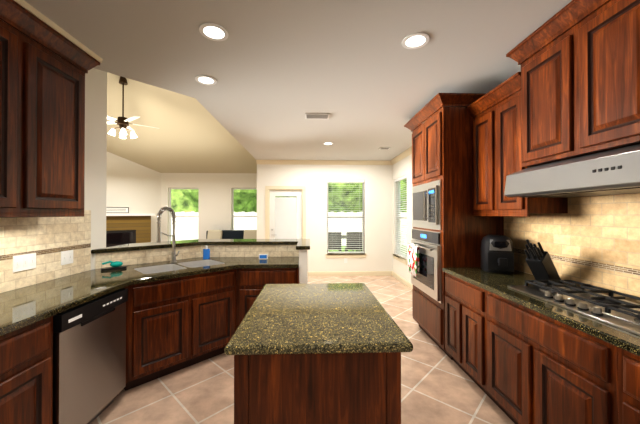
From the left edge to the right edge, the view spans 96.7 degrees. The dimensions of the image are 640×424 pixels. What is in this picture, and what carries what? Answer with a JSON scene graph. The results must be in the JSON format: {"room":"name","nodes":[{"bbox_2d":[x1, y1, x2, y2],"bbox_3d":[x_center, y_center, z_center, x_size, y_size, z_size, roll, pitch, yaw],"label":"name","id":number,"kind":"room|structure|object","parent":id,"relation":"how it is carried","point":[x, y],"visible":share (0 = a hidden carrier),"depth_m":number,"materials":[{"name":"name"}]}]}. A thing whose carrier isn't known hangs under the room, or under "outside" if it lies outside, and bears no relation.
{"room":"kitchen","nodes":[
{"label":"kitchen","id":0,"kind":"room"},
{"bbox_2d":[2,68,106,292],"bbox_3d":[-2.175,-1.346,0.549,0.150,5.600,4.730,0,0,-2],"label":"wall","id":1,"kind":"structure","parent":0,"point":[95,177],"depth_m":2.77,"materials":[{"name":"white paint"}]},
{"bbox_2d":[0,0,27,215],"bbox_3d":[-1.957,-0.600,1.457,0.349,1.210,0.500,0,0,-2],"label":"upper cabinet","id":2,"kind":"object","parent":1,"relation":"attached to","point":[13,43],"depth_m":1.66,"materials":[{"name":"brown wood"}]},
{"bbox_2d":[28,12,91,215],"bbox_3d":[-1.974,-0.597,1.957,0.349,1.210,0.500,0,0,-2],"label":"upper cabinet","id":3,"kind":"object","parent":1,"relation":"attached to","point":[42,131],"depth_m":1.93,"materials":[{"name":"brown wood"}]},
{"bbox_2d":[0,210,298,292],"bbox_3d":[-1.156,0.258,1.586,1.958,0.564,3.854,0,0,-2],"label":"backsplash","id":4,"kind":"structure","parent":1,"relation":"attached to","point":[47,240],"depth_m":2.38,"materials":[{"name":"tile"}]},
{"bbox_2d":[13,253,35,271],"bbox_3d":[-2.138,0.364,2.064,0.013,0.115,0.165,0,0,-2],"label":"electrical outlet","id":5,"kind":"object","parent":4,"relation":"attached to","point":[24,262],"visible":1,"depth_m":2.06,"materials":[{"name":"white plastic"}]},
{"bbox_2d":[61,250,72,264],"bbox_3d":[-2.151,0.387,2.424,0.013,0.115,0.120,0,0,-2],"label":"electrical outlet","id":6,"kind":"object","parent":4,"relation":"attached to","point":[66,257],"visible":1,"depth_m":2.41,"materials":[{"name":"white plastic"}]},
{"bbox_2d":[106,152,160,241],"bbox_3d":[-5.745,-1.296,7.793,0.156,5.600,2.475,0,-1,43],"label":"wall","id":7,"kind":"structure","parent":0,"point":[134,187],"depth_m":8.12,"materials":[{"name":"white paint"}]},
{"bbox_2d":[107,72,256,172],"bbox_3d":[-3.976,-2.300,4.555,5.250,2.306,8.550,0,0,-2],"label":"ceiling","id":8,"kind":"structure","parent":0,"point":[191,135],"depth_m":7.16,"materials":[{"name":"beige paint"}]},
{"bbox_2d":[107,76,158,138],"bbox_3d":[-3.942,-2.079,5.633,1.174,1.190,1.229,0,0,-2],"label":"ceiling fan","id":9,"kind":"object","parent":8,"relation":"hanging from","point":[122,122],"visible":0.94,"depth_m":5.58,"materials":[{"name":"brown metal"}]},
{"bbox_2d":[180,258,231,265],"bbox_3d":[-1.281,0.674,3.063,0.501,0.243,0.501,0,0,-2],"label":"sink","id":10,"kind":"object","parent":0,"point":[199,261],"depth_m":3.27,"materials":[{"name":"silver metal"}]},
{"bbox_2d":[160,173,256,241],"bbox_3d":[-3.348,-1.289,8.773,3.600,5.600,0.150,0,0,-2],"label":"wall","id":11,"kind":"structure","parent":0,"point":[215,201],"depth_m":8.69,"materials":[{"name":"white paint"}]},
{"bbox_2d":[169,188,198,240],"bbox_3d":[-4.167,0.174,8.709,1.000,1.824,0.170,0,0,-2],"label":"window","id":12,"kind":"structure","parent":11,"relation":"in","point":[170,230],"depth_m":8.76,"materials":[{"name":"white paint"}]},
{"bbox_2d":[232,188,256,229],"bbox_3d":[-2.258,0.174,8.776,1.000,1.824,0.170,0,0,-2],"label":"window","id":13,"kind":"structure","parent":11,"relation":"in","point":[233,216],"depth_m":8.83,"materials":[{"name":"white paint"}]},
{"bbox_2d":[90,276,514,423],"bbox_3d":[-2.374,1.504,3.509,8.700,0.060,10.700,0,0,-2],"label":"floor","id":14,"kind":"structure","parent":0,"point":[439,385],"depth_m":2.32,"materials":[{"name":"tile"}]},
{"bbox_2d":[52,288,127,423],"bbox_3d":[-1.800,1.027,1.916,0.616,0.872,0.600,0,0,-2],"label":"dishwasher","id":15,"kind":"object","parent":14,"relation":"on","point":[89,361],"visible":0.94,"depth_m":1.84,"materials":[{"name":"silver metal"}]},
{"bbox_2d":[106,207,154,246],"bbox_3d":[-5.458,0.687,7.511,0.629,1.630,1.820,0,-1,43],"label":"fireplace","id":16,"kind":"object","parent":14,"relation":"on","point":[124,226],"visible":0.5,"depth_m":7.58,"materials":[{"name":"wood"}]},
{"bbox_2d":[0,258,298,423],"bbox_3d":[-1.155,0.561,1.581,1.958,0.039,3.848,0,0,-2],"label":"base cabinet","id":17,"kind":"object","parent":14,"relation":"on","point":[175,322],"depth_m":2.37,"materials":[{"name":"brown wood"}]},
{"bbox_2d":[101,261,126,270],"bbox_3d":[-1.977,0.507,2.729,0.200,0.084,0.090,0,-1,-42],"label":"scrub brush","id":18,"kind":"object","parent":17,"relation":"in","point":[116,265],"visible":1,"depth_m":2.71,"materials":[{"name":"teal plastic"}]},
{"bbox_2d":[116,262,195,273],"bbox_3d":[-1.554,0.672,2.771,0.501,0.243,0.501,0,0,-2],"label":"sink","id":19,"kind":"object","parent":17,"relation":"in","point":[156,267],"depth_m":2.90,"materials":[{"name":"silver metal"}]},
{"bbox_2d":[156,206,180,262],"bbox_3d":[-1.606,0.244,3.031,0.163,0.614,0.246,0,0,-2],"label":"faucet","id":20,"kind":"object","parent":17,"relation":"on","point":[173,255],"depth_m":3.09,"materials":[{"name":"silver metal"}]},
{"bbox_2d":[203,245,209,258],"bbox_3d":[-1.344,0.474,3.364,0.075,0.158,0.058,0,0,-2],"label":"soap bottle","id":21,"kind":"object","parent":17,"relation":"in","point":[206,252],"visible":1,"depth_m":3.35,"materials":[{"name":"blue plastic"}]},
{"bbox_2d":[259,254,267,258],"bbox_3d":[-0.668,0.525,3.354,0.100,0.055,0.042,0,0,-2],"label":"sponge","id":22,"kind":"object","parent":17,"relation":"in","point":[263,256],"visible":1,"depth_m":3.33,"materials":[{"name":"blue"}]},
{"bbox_2d":[206,230,256,238],"bbox_3d":[-2.538,1.014,8.190,1.600,0.985,0.920,0,0,-2],"label":"sofa","id":23,"kind":"object","parent":14,"relation":"on","point":[231,234],"visible":0.12,"depth_m":8.29,"materials":[{"name":"grey fabric"}]},
{"bbox_2d":[296,274,298,283],"bbox_3d":[-0.560,1.033,3.253,0.652,0.880,0.535,0,0,-2],"label":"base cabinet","id":24,"kind":"object","parent":14,"relation":"on","point":[297,275],"depth_m":3.02,"materials":[{"name":"brown wood"}]},
{"bbox_2d":[224,283,412,423],"bbox_3d":[-0.018,1.002,1.663,0.770,0.920,1.040,0,0,-2],"label":"kitchen island","id":25,"kind":"object","parent":14,"relation":"on","point":[317,353],"visible":1,"depth_m":1.20,"materials":[{"name":"brown wood"}]},
{"bbox_2d":[404,93,504,359],"bbox_3d":[1.472,0.160,3.272,0.726,2.626,1.025,0,0,-2],"label":"tall cabinet","id":26,"kind":"object","parent":14,"relation":"on","point":[449,229],"visible":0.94,"depth_m":2.87,"materials":[{"name":"brown wood"}]},
{"bbox_2d":[407,228,441,303],"bbox_3d":[1.169,0.568,3.259,0.096,0.720,0.770,0,0,-2],"label":"wall oven","id":27,"kind":"object","parent":26,"relation":"in","point":[425,248],"depth_m":3.15,"materials":[{"name":"silver metal"}]},
{"bbox_2d":[407,242,419,277],"bbox_3d":[1.126,0.566,3.433,0.046,0.375,0.301,0,0,-2],"label":"towel","id":28,"kind":"object","parent":27,"relation":"hanging from","point":[413,249],"depth_m":3.39,"materials":[{"name":"fabric"}]},
{"bbox_2d":[412,179,441,230],"bbox_3d":[1.180,-0.070,3.264,0.074,0.515,0.770,0,0,-2],"label":"microwave","id":29,"kind":"object","parent":26,"relation":"in","point":[426,195],"depth_m":3.13,"materials":[{"name":"silver metal"}]},
{"bbox_2d":[443,271,481,388],"bbox_3d":[1.548,1.027,2.501,0.628,0.880,0.670,0,0,-2],"label":"base cabinet","id":30,"kind":"object","parent":14,"relation":"on","point":[463,298],"depth_m":2.43,"materials":[{"name":"brown wood"}]},
{"bbox_2d":[482,287,605,423],"bbox_3d":[1.575,1.022,1.707,0.628,0.880,0.920,0,0,-2],"label":"base cabinet","id":31,"kind":"object","parent":14,"relation":"on","point":[519,357],"depth_m":1.64,"materials":[{"name":"brown wood"}]},
{"bbox_2d":[442,267,639,354],"bbox_3d":[1.585,0.559,1.296,0.638,0.040,3.087,0,0,-2],"label":"countertop","id":32,"kind":"structure","parent":31,"relation":"on","point":[492,281],"depth_m":1.68,"materials":[{"name":"green stone"}]},
{"bbox_2d":[480,235,513,273],"bbox_3d":[1.642,0.383,2.609,0.289,0.330,0.381,0,0,-2],"label":"air fryer","id":33,"kind":"object","parent":32,"relation":"on","point":[497,253],"visible":1,"depth_m":2.52,"materials":[{"name":"black plastic"}]},
{"bbox_2d":[524,239,561,284],"bbox_3d":[1.675,0.374,2.149,0.365,0.340,0.110,0,0,-27],"label":"knife block","id":34,"kind":"object","parent":32,"relation":"on","point":[540,264],"visible":0.96,"depth_m":2.10,"materials":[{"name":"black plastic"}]},
{"bbox_2d":[507,280,639,335],"bbox_3d":[1.609,0.513,1.624,0.470,0.056,0.900,0,0,-2],"label":"cooktop","id":35,"kind":"object","parent":32,"relation":"in","point":[609,308],"visible":1,"depth_m":1.62,"materials":[{"name":"silver metal"}]},
{"bbox_2d":[606,339,639,423],"bbox_3d":[1.602,1.017,0.947,0.628,0.880,0.600,0,0,-2],"label":"base cabinet","id":36,"kind":"object","parent":14,"relation":"on","point":[622,364],"depth_m":1.22,"materials":[{"name":"brown wood"}]},
{"bbox_2d":[299,250,307,283],"bbox_3d":[-0.189,0.938,3.278,0.088,1.070,0.487,0,0,-2],"label":"wall","id":37,"kind":"structure","parent":0,"point":[303,266],"depth_m":3.04,"materials":[{"name":"white paint"}]},
{"bbox_2d":[91,239,309,253],"bbox_3d":[-1.156,0.383,3.307,2.079,0.040,1.145,0,0,-2],"label":"bar","id":38,"kind":"object","parent":37,"relation":"on","point":[302,244],"visible":1,"depth_m":3.43,"materials":[{"name":"stone"}]},
{"bbox_2d":[0,0,608,160],"bbox_3d":[-0.153,-2.682,2.545,4.330,2.900,8.560,0,0,-2],"label":"ceiling","id":39,"kind":"structure","parent":0,"point":[361,75],"depth_m":2.26,"materials":[{"name":"grey paint"}]},
{"bbox_2d":[14,0,102,62],"bbox_3d":[-1.771,-1.224,1.257,0.108,0.033,2.078,0,0,-2],"label":"crown molding","id":40,"kind":"structure","parent":39,"relation":"attached to","point":[80,45],"depth_m":1.88,"materials":[{"name":"beige paint"}]},
{"bbox_2d":[195,75,216,84],"bbox_3d":[-1.063,-1.228,2.653,0.190,0.006,0.190,0,0,-2],"label":"recessed light","id":41,"kind":"object","parent":39,"relation":"in","point":[205,80],"visible":1,"depth_m":2.65,"materials":[{"name":"white paint"}]},
{"bbox_2d":[199,23,228,40],"bbox_3d":[-0.728,-1.233,1.954,0.190,0.006,0.190,0,0,-2],"label":"recessed light","id":42,"kind":"object","parent":39,"relation":"in","point":[213,32],"visible":1,"depth_m":1.95,"materials":[{"name":"white paint"}]},
{"bbox_2d":[305,113,328,118],"bbox_3d":[-0.036,-1.217,3.619,0.300,0.014,0.180,0,0,-2],"label":"ceiling vent","id":43,"kind":"object","parent":39,"relation":"in","point":[316,115],"visible":1,"depth_m":3.59,"materials":[{"name":"white metal"}]},
{"bbox_2d":[379,147,390,149],"bbox_3d":[1.223,-1.203,5.380,0.180,0.018,0.150,0,0,-2],"label":"ceiling vent","id":44,"kind":"object","parent":39,"relation":"in","point":[383,148],"visible":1,"depth_m":5.35,"materials":[{"name":"white metal"}]},
{"bbox_2d":[402,33,428,48],"bbox_3d":[0.689,-1.232,2.054,0.190,0.006,0.190,0,0,-2],"label":"recessed light","id":45,"kind":"object","parent":39,"relation":"in","point":[415,40],"visible":1,"depth_m":2.05,"materials":[{"name":"white paint"}]},
{"bbox_2d":[257,164,392,271],"bbox_3d":[0.195,-1.303,6.755,3.340,5.600,0.150,0,0,-2],"label":"wall","id":46,"kind":"structure","parent":0,"point":[378,214],"depth_m":6.68,"materials":[{"name":"white paint"}]},
{"bbox_2d":[265,186,305,238],"bbox_3d":[-0.804,0.447,6.698,0.940,2.100,0.166,0,0,-2],"label":"door","id":47,"kind":"structure","parent":46,"relation":"in","point":[285,217],"depth_m":6.70,"materials":[{"name":"beige paint"}]},
{"bbox_2d":[256,160,389,164],"bbox_3d":[0.124,-1.156,6.641,3.190,0.095,0.072,0,0,-2],"label":"crown molding","id":48,"kind":"structure","parent":46,"relation":"attached to","point":[282,162],"depth_m":6.64,"materials":[{"name":"beige paint"}]},
{"bbox_2d":[325,180,366,257],"bbox_3d":[0.610,0.160,6.734,0.970,1.824,0.170,0,0,-2],"label":"nook window","id":49,"kind":"structure","parent":46,"relation":"in","point":[345,254],"depth_m":6.73,"materials":[{"name":"white paint"}]},
{"bbox_2d":[308,271,391,275],"bbox_3d":[0.677,1.444,6.671,2.000,0.105,0.015,0,0,-2],"label":"baseboard","id":50,"kind":"structure","parent":46,"relation":"attached to","point":[366,273],"depth_m":6.67,"materials":[{"name":"beige paint"}]},
{"bbox_2d":[393,92,568,284],"bbox_3d":[1.935,-0.032,2.599,0.150,3.000,8.560,0,0,-2],"label":"wall","id":51,"kind":"structure","parent":0,"point":[402,167],"depth_m":5.88,"materials":[{"name":"white paint"}]},
{"bbox_2d":[392,175,407,264],"bbox_3d":[1.786,0.156,6.170,0.170,1.824,0.950,0,0,-2],"label":"window","id":52,"kind":"structure","parent":51,"relation":"in","point":[398,255],"depth_m":6.25,"materials":[{"name":"white paint"}]},
{"bbox_2d":[390,147,411,164],"bbox_3d":[1.734,-1.166,5.182,0.072,0.095,2.900,0,0,-2],"label":"crown molding","id":53,"kind":"structure","parent":51,"relation":"attached to","point":[408,152],"depth_m":5.93,"materials":[{"name":"beige paint"}]},
{"bbox_2d":[392,271,412,289],"bbox_3d":[1.762,1.434,5.215,0.015,0.105,3.000,0,0,-2],"label":"baseboard","id":54,"kind":"structure","parent":51,"relation":"attached to","point":[405,282],"depth_m":5.93,"materials":[{"name":"beige paint"}]},
{"bbox_2d":[470,92,489,215],"bbox_3d":[1.688,-0.519,2.675,0.339,1.064,0.355,0,0,-2],"label":"upper cabinet","id":55,"kind":"object","parent":51,"relation":"attached to","point":[481,123],"depth_m":2.68,"materials":[{"name":"brown wood"}]},
{"bbox_2d":[490,76,567,215],"bbox_3d":[1.700,-0.521,2.320,0.339,1.064,0.355,0,0,-2],"label":"upper cabinet","id":56,"kind":"object","parent":51,"relation":"attached to","point":[501,114],"depth_m":2.35,"materials":[{"name":"brown wood"}]},
{"bbox_2d":[514,4,579,167],"bbox_3d":[1.689,-0.779,1.916,0.390,0.886,0.450,0,0,-2],"label":"upper cabinet","id":57,"kind":"object","parent":51,"relation":"attached to","point":[542,85],"depth_m":1.90,"materials":[{"name":"brown wood"}]},
{"bbox_2d":[504,144,639,197],"bbox_3d":[1.635,-0.222,1.685,0.495,0.227,0.896,0,0,-2],"label":"range hood","id":58,"kind":"object","parent":57,"relation":"attached to","point":[613,172],"visible":1,"depth_m":1.56,"materials":[{"name":"grey metal"}]},
{"bbox_2d":[504,193,639,303],"bbox_3d":[1.901,0.084,1.311,0.008,0.909,3.088,0,0,-2],"label":"backsplash","id":59,"kind":"structure","parent":51,"relation":"attached to","point":[593,240],"depth_m":1.96,"materials":[{"name":"tile"}]},
{"bbox_2d":[570,0,639,155],"bbox_3d":[1.705,-0.782,1.466,0.390,0.886,0.450,0,0,-2],"label":"upper cabinet","id":60,"kind":"object","parent":51,"relation":"attached to","point":[576,88],"depth_m":1.52,"materials":[{"name":"brown wood"}]},
{"label":"outside","id":61,"kind":"structure","parent":0,"visible":0},
{"bbox_2d":[171,179,406,231],"bbox_3d":[-3.206,-4.009,5.870,30.000,11.000,19.900,0,0,-2],"label":"trees","id":62,"kind":"object","parent":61,"point":[176,200],"depth_m":14.12,"materials":[{"name":"green plant"}]},
{"bbox_2d":[328,245,406,254],"bbox_3d":[-2.295,1.559,8.414,28.000,0.060,23.000,0,0,-2],"label":"ground","id":63,"kind":"structure","parent":61,"point":[360,250],"depth_m":11.45,"materials":[{"name":"green plant"}]},
{"bbox_2d":[171,212,406,244],"bbox_3d":[-5.094,0.711,5.816,22.225,1.560,17.990,0,0,-2],"label":"fence","id":64,"kind":"object","parent":63,"relation":"on","point":[185,225],"depth_m":12.88,"materials":[{"name":"white"}]},
{"bbox_3d":[1.389,1.519,8.483,5.530,0.020,3.240,0,0,-2],"label":"patio","id":65,"kind":"object","parent":63,"relation":"on","visible":0},
{"bbox_2d":[328,232,361,250],"bbox_3d":[0.592,1.052,8.844,1.200,0.920,1.350,0,0,-2],"label":"patio chairs","id":66,"kind":"object","parent":65,"relation":"on","point":[339,236],"depth_m":8.18,"materials":[{"name":"black metal"}]}
]}

